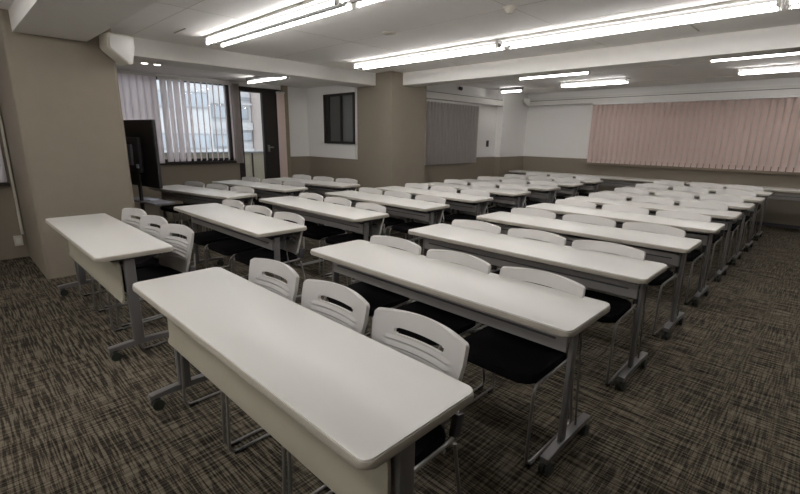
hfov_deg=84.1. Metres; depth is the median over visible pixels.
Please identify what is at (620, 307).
chair
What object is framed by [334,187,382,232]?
chair
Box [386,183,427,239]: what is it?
chair
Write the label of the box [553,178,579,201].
chair
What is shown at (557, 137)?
wall
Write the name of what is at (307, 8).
ceiling light
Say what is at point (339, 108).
window
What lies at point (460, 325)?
chair
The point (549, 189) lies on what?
desk
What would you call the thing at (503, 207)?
chair
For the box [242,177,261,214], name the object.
chair
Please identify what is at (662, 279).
chair
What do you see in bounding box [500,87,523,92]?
ceiling light
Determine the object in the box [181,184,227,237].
chair
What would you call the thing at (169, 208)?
chair
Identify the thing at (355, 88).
trim
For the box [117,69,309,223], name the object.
wall
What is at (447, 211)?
chair
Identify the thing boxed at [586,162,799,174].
trim
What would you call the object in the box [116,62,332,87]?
ceiling
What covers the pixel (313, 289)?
chair
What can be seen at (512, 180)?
chair
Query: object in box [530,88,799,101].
trim
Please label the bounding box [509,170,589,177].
desk
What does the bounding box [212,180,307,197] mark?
desk
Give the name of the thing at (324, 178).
chair
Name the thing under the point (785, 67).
ceiling light
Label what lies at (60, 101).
pillar
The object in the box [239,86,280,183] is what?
door
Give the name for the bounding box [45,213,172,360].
desk
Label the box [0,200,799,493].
floor
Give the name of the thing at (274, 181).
chair
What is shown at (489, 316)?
shelf
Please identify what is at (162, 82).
vertical blind
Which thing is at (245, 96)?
apartment building
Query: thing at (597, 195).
chair
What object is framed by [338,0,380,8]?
ceiling light
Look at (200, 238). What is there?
chair
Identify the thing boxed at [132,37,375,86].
ceiling beam
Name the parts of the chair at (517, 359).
frame, seat, backrest, frame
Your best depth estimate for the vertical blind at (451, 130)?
9.05 m
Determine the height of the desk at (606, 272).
0.719 m
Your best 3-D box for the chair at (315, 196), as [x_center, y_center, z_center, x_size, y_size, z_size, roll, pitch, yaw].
[-1.227,-0.237,5.333,0.502,0.787,0.505,14,19,42]
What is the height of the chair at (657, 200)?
0.787 m
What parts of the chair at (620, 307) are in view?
seat, backrest, frame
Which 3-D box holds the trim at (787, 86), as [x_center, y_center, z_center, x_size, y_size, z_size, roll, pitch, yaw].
[6.419,-2.734,7.640,9.360,0.060,0.100,14,19,43]
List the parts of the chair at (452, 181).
backrest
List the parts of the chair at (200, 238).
seat, frame, backrest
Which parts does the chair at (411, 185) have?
backrest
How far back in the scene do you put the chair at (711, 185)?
7.46 m
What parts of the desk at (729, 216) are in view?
leg, stay rod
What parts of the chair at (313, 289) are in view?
frame, frame, backrest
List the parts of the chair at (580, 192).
seat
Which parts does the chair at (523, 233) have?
seat, backrest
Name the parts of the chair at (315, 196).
seat, frame, backrest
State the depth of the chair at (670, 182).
7.85 m
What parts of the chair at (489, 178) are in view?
backrest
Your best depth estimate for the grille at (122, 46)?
4.43 m
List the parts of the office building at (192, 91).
pane, pane, pane, pane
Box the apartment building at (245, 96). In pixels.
[209,85,254,151]
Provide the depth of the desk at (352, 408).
1.50 m
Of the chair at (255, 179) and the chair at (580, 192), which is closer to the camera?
the chair at (255, 179)
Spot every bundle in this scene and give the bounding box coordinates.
[230,81,243,162]
[276,91,287,183]
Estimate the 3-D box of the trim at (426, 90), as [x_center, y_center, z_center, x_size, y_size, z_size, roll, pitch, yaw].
[1.332,-3.123,9.170,0.126,0.012,2.870,14,19,43]
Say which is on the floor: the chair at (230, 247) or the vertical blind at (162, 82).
the chair at (230, 247)
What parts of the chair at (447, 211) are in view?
backrest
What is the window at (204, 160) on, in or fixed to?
in the wall at (297, 97)
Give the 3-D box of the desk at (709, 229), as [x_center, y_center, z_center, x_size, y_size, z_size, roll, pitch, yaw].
[2.237,0.008,4.698,1.826,0.719,0.468,14,19,43]
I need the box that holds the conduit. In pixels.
[0,114,23,233]
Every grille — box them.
[109,34,133,61]
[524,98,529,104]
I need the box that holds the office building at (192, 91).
[156,80,213,151]
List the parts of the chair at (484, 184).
backrest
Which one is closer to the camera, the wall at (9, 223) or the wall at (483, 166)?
the wall at (9, 223)
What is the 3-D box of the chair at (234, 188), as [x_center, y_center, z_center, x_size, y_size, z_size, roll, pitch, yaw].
[-2.245,-0.393,5.904,0.502,0.787,0.506,10,16,32]
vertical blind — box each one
[0,146,6,182]
[117,70,164,162]
[157,75,234,161]
[425,99,479,164]
[587,94,799,171]
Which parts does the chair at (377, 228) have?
frame, seat, backrest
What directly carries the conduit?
attached to the wall at (9, 223)
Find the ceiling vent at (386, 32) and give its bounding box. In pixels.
[382,31,395,34]
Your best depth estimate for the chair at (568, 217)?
4.07 m
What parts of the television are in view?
mount plate, post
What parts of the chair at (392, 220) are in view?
seat, backrest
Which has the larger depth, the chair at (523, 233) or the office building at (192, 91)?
the office building at (192, 91)
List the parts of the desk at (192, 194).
leg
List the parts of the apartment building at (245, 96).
pane, pane, pane, pane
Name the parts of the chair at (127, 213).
frame, frame, backrest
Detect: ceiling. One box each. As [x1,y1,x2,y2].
[0,0,799,93]
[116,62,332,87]
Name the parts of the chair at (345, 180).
backrest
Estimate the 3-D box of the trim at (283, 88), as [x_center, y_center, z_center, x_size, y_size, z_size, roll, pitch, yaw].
[-2.290,-1.987,8.978,0.060,2.410,0.120,14,19,43]
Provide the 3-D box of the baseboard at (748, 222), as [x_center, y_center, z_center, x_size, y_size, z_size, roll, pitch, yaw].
[6.368,-0.482,8.280,9.500,0.060,0.012,14,19,43]
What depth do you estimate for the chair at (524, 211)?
4.44 m
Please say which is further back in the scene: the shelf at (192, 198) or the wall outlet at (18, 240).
the shelf at (192, 198)
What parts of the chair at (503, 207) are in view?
seat, backrest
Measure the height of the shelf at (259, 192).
0.017 m
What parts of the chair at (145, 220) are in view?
frame, frame, seat, backrest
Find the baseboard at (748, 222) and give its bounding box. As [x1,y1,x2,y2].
[747,221,799,229]
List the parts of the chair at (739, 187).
backrest, frame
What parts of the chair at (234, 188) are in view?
backrest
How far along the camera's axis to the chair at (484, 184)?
7.03 m
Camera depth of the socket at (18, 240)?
5.26 m
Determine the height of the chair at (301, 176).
0.787 m
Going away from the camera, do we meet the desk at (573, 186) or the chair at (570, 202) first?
the chair at (570, 202)
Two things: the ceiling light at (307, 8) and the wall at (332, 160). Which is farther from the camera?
the wall at (332, 160)
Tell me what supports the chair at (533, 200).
on the floor
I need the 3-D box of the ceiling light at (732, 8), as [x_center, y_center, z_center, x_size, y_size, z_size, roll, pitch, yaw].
[2.018,-2.043,4.122,2.370,0.089,0.230,14,19,43]
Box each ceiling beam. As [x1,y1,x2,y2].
[8,0,157,41]
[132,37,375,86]
[403,24,799,86]
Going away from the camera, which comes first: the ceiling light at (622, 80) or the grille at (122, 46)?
the grille at (122, 46)
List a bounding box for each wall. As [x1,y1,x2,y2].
[0,106,28,259]
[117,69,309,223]
[306,85,357,196]
[424,84,497,184]
[522,77,799,225]
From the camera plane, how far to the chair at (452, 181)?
7.44 m
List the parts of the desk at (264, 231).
leg, leg, stay rod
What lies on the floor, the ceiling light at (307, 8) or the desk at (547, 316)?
the desk at (547, 316)
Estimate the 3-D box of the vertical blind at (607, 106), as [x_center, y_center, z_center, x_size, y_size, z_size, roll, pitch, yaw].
[6.523,-1.915,7.492,6.600,1.257,0.045,14,19,43]
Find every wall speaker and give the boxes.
[99,32,134,66]
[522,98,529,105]
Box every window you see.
[156,76,236,164]
[323,92,354,143]
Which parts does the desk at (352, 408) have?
leg, modesty panel, leg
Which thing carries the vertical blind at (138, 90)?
hanging from the ceiling at (136, 66)
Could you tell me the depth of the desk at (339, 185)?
7.27 m
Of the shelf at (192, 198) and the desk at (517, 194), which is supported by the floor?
the desk at (517, 194)
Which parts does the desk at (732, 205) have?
leg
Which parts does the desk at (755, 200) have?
leg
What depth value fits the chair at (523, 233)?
3.39 m
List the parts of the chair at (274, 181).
seat, backrest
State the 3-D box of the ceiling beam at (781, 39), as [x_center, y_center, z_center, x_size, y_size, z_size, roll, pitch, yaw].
[3.438,-2.082,4.567,9.220,0.210,0.320,14,19,43]
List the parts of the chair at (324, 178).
backrest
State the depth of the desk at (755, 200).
6.17 m
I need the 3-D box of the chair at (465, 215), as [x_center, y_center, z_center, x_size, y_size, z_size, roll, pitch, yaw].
[0.863,-0.354,5.925,0.505,0.787,0.502,-13,19,-43]
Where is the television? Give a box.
[123,119,174,210]
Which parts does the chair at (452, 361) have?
frame, backrest, seat, frame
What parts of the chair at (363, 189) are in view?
backrest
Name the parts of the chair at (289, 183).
seat, backrest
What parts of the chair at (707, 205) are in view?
backrest, seat, frame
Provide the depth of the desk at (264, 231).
4.01 m
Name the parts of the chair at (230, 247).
frame, seat, frame, backrest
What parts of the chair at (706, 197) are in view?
backrest, seat, frame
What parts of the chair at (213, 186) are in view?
backrest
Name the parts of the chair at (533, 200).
seat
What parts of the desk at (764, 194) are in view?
leg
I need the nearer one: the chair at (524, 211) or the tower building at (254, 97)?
the chair at (524, 211)
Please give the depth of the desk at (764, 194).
6.86 m
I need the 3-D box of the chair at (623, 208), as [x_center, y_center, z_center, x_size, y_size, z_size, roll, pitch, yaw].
[2.253,-0.029,4.688,0.505,0.787,0.502,-13,19,-43]
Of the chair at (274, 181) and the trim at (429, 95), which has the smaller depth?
the chair at (274, 181)
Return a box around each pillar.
[0,9,135,278]
[357,71,426,218]
[493,91,527,187]
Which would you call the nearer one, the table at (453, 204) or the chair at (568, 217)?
the chair at (568, 217)
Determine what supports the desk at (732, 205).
on the floor
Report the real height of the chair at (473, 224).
0.787 m
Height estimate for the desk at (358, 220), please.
0.719 m
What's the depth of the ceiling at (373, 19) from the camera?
4.57 m
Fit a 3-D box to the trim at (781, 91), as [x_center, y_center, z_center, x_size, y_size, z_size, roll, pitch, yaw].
[6.393,-2.651,7.635,9.360,0.100,0.170,14,19,43]
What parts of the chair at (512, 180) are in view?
backrest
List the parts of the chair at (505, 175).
backrest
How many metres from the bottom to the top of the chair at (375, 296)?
0.787 m
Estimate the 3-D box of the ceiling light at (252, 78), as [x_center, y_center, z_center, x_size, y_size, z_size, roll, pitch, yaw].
[-2.150,-2.719,7.140,1.250,0.101,0.100,14,19,43]
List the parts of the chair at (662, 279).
backrest, seat, frame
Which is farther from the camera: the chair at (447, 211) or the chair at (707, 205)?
the chair at (447, 211)
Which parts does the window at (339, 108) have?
pane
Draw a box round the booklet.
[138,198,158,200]
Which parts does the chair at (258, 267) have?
frame, frame, backrest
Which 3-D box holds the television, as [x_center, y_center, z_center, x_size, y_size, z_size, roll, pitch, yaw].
[-3.516,-0.850,5.933,1.250,1.635,0.620,10,17,34]
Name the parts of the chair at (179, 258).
frame, seat, frame, backrest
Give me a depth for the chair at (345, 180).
7.36 m
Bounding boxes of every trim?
[0,183,9,185]
[281,86,291,177]
[354,87,357,158]
[426,90,502,100]
[426,91,502,105]
[524,89,799,105]
[530,85,799,100]
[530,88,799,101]
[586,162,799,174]
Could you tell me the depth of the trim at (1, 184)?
5.08 m
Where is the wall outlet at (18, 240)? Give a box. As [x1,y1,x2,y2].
[13,235,23,245]
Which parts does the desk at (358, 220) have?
leg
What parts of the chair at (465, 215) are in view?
seat, backrest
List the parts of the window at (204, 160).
sill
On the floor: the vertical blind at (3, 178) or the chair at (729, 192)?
the chair at (729, 192)
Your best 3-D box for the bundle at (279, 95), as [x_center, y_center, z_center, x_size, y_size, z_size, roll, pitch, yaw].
[-2.341,-2.048,8.849,0.080,1.990,0.150,14,19,43]
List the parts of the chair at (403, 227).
seat, backrest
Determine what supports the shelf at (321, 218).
attached to the desk at (358, 220)
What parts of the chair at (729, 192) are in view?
backrest, frame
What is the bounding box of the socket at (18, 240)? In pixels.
[16,238,21,243]
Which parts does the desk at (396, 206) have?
leg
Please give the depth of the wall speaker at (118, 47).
4.43 m
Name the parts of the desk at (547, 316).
leg, leg, stay rod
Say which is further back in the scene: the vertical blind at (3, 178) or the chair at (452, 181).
the chair at (452, 181)
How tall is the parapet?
1.320 m
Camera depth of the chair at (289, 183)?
6.74 m
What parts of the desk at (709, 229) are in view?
leg, stay rod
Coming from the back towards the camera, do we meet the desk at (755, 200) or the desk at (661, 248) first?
the desk at (755, 200)
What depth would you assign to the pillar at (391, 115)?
7.89 m
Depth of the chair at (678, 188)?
6.79 m
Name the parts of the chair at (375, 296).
seat, frame, backrest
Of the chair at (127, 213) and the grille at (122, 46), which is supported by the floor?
the chair at (127, 213)
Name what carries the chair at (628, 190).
on the floor
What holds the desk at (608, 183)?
on the floor
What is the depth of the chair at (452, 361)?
1.66 m
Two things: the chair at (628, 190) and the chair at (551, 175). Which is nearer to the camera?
the chair at (628, 190)
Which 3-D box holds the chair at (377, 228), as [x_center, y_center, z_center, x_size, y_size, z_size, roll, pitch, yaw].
[-0.460,-0.042,4.587,0.505,0.787,0.502,-12,19,-42]
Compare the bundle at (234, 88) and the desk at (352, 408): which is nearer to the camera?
the desk at (352, 408)
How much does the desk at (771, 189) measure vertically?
0.719 m
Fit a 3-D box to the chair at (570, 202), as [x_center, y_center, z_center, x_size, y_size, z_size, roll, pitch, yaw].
[1.869,-0.126,5.059,0.505,0.787,0.502,-12,19,-43]
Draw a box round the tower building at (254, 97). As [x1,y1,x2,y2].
[250,93,262,150]
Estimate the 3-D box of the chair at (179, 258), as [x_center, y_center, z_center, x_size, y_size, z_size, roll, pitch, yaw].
[-1.828,0.256,3.309,0.502,0.787,0.506,11,17,35]
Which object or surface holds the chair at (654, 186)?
on the floor
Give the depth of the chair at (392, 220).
5.62 m
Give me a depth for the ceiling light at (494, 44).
5.56 m
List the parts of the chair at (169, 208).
seat, backrest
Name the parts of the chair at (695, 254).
backrest, seat, frame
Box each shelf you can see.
[134,197,174,205]
[163,193,247,202]
[192,217,292,242]
[254,189,298,195]
[274,208,375,227]
[337,265,555,338]
[352,200,436,216]
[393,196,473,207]
[429,243,628,288]
[501,225,676,258]
[555,214,704,238]
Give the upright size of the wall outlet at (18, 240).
0.120 m
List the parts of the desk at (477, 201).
leg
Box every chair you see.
[76,208,146,307]
[90,215,167,326]
[107,224,195,349]
[159,181,209,237]
[180,258,298,446]
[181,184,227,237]
[186,200,248,277]
[205,186,254,246]
[206,205,274,278]
[225,279,369,493]
[233,212,305,304]
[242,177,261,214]
[252,179,281,214]
[262,181,305,220]
[286,193,324,265]
[287,307,468,493]
[292,174,310,192]
[294,197,351,276]
[307,176,333,199]
[323,178,357,203]
[323,202,385,283]
[323,235,420,338]
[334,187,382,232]
[382,191,410,240]
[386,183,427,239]
[389,195,445,246]
[395,249,490,391]
[408,186,456,240]
[441,189,489,222]
[444,179,467,222]
[449,266,585,466]
[451,182,495,224]
[451,220,500,325]
[470,228,565,333]
[477,176,499,222]
[486,185,527,212]
[490,174,525,207]
[491,178,526,202]
[511,208,555,218]
[523,181,557,206]
[526,172,546,175]
[526,176,551,200]
[550,174,572,177]
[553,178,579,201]
[555,199,595,214]
[562,214,615,227]
[571,240,645,385]
[575,175,600,196]
[589,193,626,206]
[595,222,685,335]
[601,204,648,222]
[614,188,649,200]
[632,197,674,212]
[635,184,667,194]
[654,180,683,189]
[655,191,693,204]
[655,211,711,304]
[673,186,708,198]
[679,201,728,279]
[690,183,722,193]
[699,195,743,263]
[716,190,756,250]
[726,185,763,239]
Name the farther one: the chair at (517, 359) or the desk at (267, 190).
the desk at (267, 190)
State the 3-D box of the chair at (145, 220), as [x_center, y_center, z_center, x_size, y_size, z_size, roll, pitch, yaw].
[-2.205,0.162,3.668,0.502,0.787,0.506,11,17,37]
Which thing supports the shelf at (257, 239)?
attached to the desk at (264, 231)
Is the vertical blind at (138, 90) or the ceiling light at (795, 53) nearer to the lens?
the ceiling light at (795, 53)
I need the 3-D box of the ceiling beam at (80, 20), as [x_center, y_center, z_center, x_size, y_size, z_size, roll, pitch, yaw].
[-0.051,-1.281,1.097,9.215,0.190,0.570,14,19,43]
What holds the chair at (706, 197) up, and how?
on the floor
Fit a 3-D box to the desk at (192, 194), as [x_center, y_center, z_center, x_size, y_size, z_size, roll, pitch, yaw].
[-2.758,-0.434,6.198,1.826,0.719,0.468,10,16,32]
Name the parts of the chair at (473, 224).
backrest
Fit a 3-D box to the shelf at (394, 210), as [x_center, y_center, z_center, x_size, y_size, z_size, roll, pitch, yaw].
[-0.203,-0.510,5.616,1.600,0.017,0.240,14,19,43]
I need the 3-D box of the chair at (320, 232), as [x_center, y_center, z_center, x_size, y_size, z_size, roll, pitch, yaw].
[-0.854,-0.144,4.979,0.502,0.787,0.505,14,19,42]
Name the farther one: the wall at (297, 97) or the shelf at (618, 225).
the wall at (297, 97)
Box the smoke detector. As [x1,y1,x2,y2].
[503,5,516,14]
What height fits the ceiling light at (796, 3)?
0.089 m
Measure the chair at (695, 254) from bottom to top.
0.787 m
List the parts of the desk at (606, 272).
leg, leg, stay rod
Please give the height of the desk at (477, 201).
0.719 m
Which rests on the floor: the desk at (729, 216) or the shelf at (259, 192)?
the desk at (729, 216)
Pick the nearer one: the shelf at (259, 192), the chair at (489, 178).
the shelf at (259, 192)
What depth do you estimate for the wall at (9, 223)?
5.20 m
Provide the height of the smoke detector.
0.050 m
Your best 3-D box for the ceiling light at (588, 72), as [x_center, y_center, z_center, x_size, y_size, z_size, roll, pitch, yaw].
[2.445,-2.770,7.104,1.200,0.101,0.100,14,19,43]
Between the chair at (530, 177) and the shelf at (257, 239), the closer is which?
the shelf at (257, 239)
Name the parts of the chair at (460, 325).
seat, backrest, frame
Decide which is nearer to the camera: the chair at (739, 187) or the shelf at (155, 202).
the shelf at (155, 202)
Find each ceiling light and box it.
[204,0,355,47]
[245,76,288,83]
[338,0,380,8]
[353,39,505,69]
[500,0,784,49]
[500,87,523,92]
[518,71,589,79]
[560,77,630,87]
[709,52,799,62]
[737,63,799,75]
[785,0,799,10]
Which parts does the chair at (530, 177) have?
backrest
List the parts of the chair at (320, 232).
frame, seat, frame, backrest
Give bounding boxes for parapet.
[164,151,264,199]
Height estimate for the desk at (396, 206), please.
0.719 m
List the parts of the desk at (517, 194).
leg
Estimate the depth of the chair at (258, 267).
2.42 m
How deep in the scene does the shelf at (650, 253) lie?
3.66 m
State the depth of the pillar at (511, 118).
10.53 m
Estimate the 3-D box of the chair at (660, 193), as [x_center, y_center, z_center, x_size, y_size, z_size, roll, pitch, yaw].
[3.635,-0.349,6.060,0.502,0.787,0.505,14,19,42]
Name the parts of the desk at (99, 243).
leg, modesty panel, leg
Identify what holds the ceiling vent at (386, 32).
in the ceiling at (373, 19)
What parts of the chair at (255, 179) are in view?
backrest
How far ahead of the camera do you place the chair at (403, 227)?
5.26 m
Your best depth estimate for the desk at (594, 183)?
8.34 m
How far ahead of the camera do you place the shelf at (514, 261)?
3.07 m
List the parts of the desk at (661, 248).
leg, stay rod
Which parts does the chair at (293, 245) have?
seat, backrest, frame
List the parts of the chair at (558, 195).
seat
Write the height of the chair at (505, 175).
0.787 m
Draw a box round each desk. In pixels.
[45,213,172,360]
[132,267,473,493]
[149,185,256,223]
[174,203,306,300]
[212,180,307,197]
[259,196,388,283]
[270,177,359,216]
[310,240,609,476]
[325,190,449,249]
[376,186,492,230]
[408,223,666,391]
[420,182,530,207]
[460,179,560,213]
[476,211,701,339]
[485,176,583,212]
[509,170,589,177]
[519,174,603,192]
[526,203,724,306]
[565,196,741,281]
[590,175,688,186]
[595,191,754,264]
[622,187,764,251]
[642,183,773,240]
[685,182,799,200]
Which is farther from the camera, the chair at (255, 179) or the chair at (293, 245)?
the chair at (255, 179)
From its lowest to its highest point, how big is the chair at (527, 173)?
0.787 m

